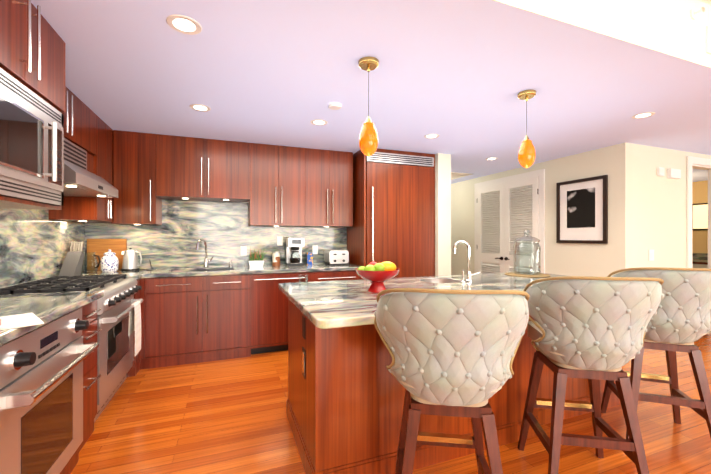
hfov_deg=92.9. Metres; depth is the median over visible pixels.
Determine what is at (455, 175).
trim
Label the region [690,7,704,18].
sprinkler
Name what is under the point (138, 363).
base cabinet
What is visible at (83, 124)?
upper cabinet
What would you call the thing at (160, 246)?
backsplash
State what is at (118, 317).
range
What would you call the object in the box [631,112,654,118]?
recessed light
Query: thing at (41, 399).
wall oven
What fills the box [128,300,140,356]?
towel
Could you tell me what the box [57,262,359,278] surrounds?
countertop
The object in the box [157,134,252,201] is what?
upper cabinet
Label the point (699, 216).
picture frame
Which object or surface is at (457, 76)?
ceiling
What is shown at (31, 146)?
microwave
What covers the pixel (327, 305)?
island countertop
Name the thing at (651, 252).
light switch
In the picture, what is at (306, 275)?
tumbler
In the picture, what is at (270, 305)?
dishwasher
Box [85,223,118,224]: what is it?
wall
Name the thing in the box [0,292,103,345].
countertop
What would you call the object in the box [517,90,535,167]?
pendant light
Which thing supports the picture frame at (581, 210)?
attached to the wall at (583, 259)
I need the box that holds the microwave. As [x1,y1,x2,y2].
[0,68,63,205]
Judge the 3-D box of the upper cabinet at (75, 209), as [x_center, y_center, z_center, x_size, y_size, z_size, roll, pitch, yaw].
[-2.526,-0.613,3.124,0.356,0.928,0.434,0,0,-21]
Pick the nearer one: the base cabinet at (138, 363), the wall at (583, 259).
the base cabinet at (138, 363)
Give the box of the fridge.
[347,148,434,277]
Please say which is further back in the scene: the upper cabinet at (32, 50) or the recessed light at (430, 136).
the recessed light at (430, 136)
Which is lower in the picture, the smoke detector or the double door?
the double door
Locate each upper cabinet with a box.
[0,0,67,119]
[44,119,112,222]
[64,120,67,139]
[68,89,99,155]
[109,130,164,225]
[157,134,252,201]
[249,143,304,225]
[305,148,352,229]
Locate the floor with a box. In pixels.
[70,333,710,473]
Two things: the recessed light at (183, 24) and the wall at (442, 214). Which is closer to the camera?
the recessed light at (183, 24)
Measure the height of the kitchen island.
0.874 m
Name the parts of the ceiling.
fascia trim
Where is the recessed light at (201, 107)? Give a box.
[190,104,210,111]
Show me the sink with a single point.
(428, 280)
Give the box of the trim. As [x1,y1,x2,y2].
[451,172,472,179]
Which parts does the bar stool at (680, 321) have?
frame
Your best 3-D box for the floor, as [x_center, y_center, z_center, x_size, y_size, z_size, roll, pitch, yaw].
[2.826,1.295,2.587,10.600,0.050,11.600,0,0,-21]
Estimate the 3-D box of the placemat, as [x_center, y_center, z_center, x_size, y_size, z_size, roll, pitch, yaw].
[1.605,0.350,3.163,0.384,0.007,0.384,0,0,-21]
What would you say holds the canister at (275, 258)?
on the countertop at (166, 271)
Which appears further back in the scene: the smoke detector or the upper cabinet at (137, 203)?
the upper cabinet at (137, 203)
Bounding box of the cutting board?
[87,239,126,269]
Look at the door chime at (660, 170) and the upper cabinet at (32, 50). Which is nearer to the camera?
the upper cabinet at (32, 50)
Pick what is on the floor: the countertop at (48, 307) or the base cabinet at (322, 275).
the base cabinet at (322, 275)
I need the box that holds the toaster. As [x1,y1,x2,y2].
[324,250,348,264]
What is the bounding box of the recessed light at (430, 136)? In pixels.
[424,134,439,138]
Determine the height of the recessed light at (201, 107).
0.004 m
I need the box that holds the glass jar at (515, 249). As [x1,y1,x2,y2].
[513,230,540,274]
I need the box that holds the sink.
[427,279,461,282]
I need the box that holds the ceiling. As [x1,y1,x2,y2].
[31,0,710,183]
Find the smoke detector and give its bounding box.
[328,103,341,109]
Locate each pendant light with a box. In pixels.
[358,56,378,155]
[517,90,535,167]
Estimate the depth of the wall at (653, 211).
4.00 m
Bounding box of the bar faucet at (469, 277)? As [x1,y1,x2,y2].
[453,241,480,282]
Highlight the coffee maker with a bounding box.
[286,237,303,265]
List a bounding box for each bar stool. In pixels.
[374,288,529,473]
[518,276,663,473]
[601,267,710,438]
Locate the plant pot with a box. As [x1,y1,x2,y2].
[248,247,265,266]
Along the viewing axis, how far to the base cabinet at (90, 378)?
2.10 m
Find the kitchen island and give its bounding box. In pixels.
[285,295,620,473]
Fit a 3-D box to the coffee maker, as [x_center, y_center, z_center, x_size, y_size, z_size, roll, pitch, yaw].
[-0.755,0.177,4.208,0.190,0.355,0.242,0,0,-21]
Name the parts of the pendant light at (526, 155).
lamp shade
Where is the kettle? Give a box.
[121,248,152,270]
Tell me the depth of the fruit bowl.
2.15 m
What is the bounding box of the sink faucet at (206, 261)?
[195,239,212,267]
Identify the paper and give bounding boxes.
[0,313,43,329]
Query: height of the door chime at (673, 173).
0.110 m
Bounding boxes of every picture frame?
[556,175,607,243]
[692,203,707,229]
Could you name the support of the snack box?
on the countertop at (166, 271)
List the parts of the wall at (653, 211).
door trim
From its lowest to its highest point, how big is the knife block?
0.309 m
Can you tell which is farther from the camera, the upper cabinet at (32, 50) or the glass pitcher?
the glass pitcher
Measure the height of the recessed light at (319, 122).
0.004 m
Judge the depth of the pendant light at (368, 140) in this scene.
2.05 m
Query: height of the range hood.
0.368 m
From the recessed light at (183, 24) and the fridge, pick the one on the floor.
the fridge
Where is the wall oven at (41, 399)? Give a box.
[0,307,98,473]
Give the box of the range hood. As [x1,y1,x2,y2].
[64,138,117,197]
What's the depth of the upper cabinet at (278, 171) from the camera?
3.97 m
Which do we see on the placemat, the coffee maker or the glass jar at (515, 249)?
the glass jar at (515, 249)
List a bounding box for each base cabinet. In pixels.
[36,300,99,467]
[127,278,144,376]
[145,274,252,368]
[309,270,362,281]
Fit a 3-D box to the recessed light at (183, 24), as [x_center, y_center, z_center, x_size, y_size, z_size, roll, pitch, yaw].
[-0.870,-1.076,1.719,0.164,0.004,0.164,0,0,-21]
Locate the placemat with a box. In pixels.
[505,272,550,276]
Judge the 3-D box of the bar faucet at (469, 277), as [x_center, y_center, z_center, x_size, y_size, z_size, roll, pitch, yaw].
[0.887,0.191,2.701,0.187,0.326,0.146,0,0,-21]
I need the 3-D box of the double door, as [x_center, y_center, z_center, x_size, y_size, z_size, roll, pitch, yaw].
[2.410,0.148,5.500,0.092,2.245,1.455,0,0,-21]
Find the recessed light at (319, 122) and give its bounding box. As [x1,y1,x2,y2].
[310,119,327,124]
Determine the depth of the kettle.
3.55 m
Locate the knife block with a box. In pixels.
[58,242,83,275]
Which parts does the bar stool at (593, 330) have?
frame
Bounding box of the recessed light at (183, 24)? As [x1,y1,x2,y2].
[166,14,201,34]
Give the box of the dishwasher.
[253,274,308,353]
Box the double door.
[474,169,544,273]
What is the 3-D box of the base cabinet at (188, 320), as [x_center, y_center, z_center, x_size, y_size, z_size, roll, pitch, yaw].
[-1.702,0.833,3.713,1.018,0.876,0.636,0,0,-21]
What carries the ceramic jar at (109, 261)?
on the countertop at (166, 271)
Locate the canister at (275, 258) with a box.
[272,252,279,265]
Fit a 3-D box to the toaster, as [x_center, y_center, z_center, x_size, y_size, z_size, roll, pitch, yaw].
[-0.247,0.261,4.371,0.265,0.186,0.274,0,0,-21]
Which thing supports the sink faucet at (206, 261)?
on the countertop at (166, 271)
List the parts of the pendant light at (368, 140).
lamp shade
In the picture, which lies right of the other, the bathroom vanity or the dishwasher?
the bathroom vanity
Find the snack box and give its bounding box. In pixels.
[307,252,312,264]
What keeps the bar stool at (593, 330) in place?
on the floor
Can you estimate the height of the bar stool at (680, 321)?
1.105 m
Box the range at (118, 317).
[0,274,142,421]
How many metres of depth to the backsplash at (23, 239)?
2.50 m
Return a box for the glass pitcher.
[82,252,100,272]
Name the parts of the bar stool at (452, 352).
frame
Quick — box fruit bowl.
[355,261,399,292]
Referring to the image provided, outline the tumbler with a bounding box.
[298,274,307,284]
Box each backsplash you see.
[0,216,47,287]
[81,223,346,269]
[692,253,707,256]
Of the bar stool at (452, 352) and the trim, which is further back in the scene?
the trim
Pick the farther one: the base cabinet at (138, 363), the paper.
the base cabinet at (138, 363)
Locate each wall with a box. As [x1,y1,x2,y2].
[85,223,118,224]
[435,153,450,275]
[451,145,615,276]
[616,142,710,330]
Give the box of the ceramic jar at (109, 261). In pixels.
[100,249,118,271]
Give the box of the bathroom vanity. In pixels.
[692,261,707,268]
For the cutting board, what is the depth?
3.62 m
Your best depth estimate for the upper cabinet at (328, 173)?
4.19 m
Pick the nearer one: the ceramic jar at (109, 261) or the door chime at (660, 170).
the ceramic jar at (109, 261)
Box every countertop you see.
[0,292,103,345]
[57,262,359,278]
[279,271,564,330]
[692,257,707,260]

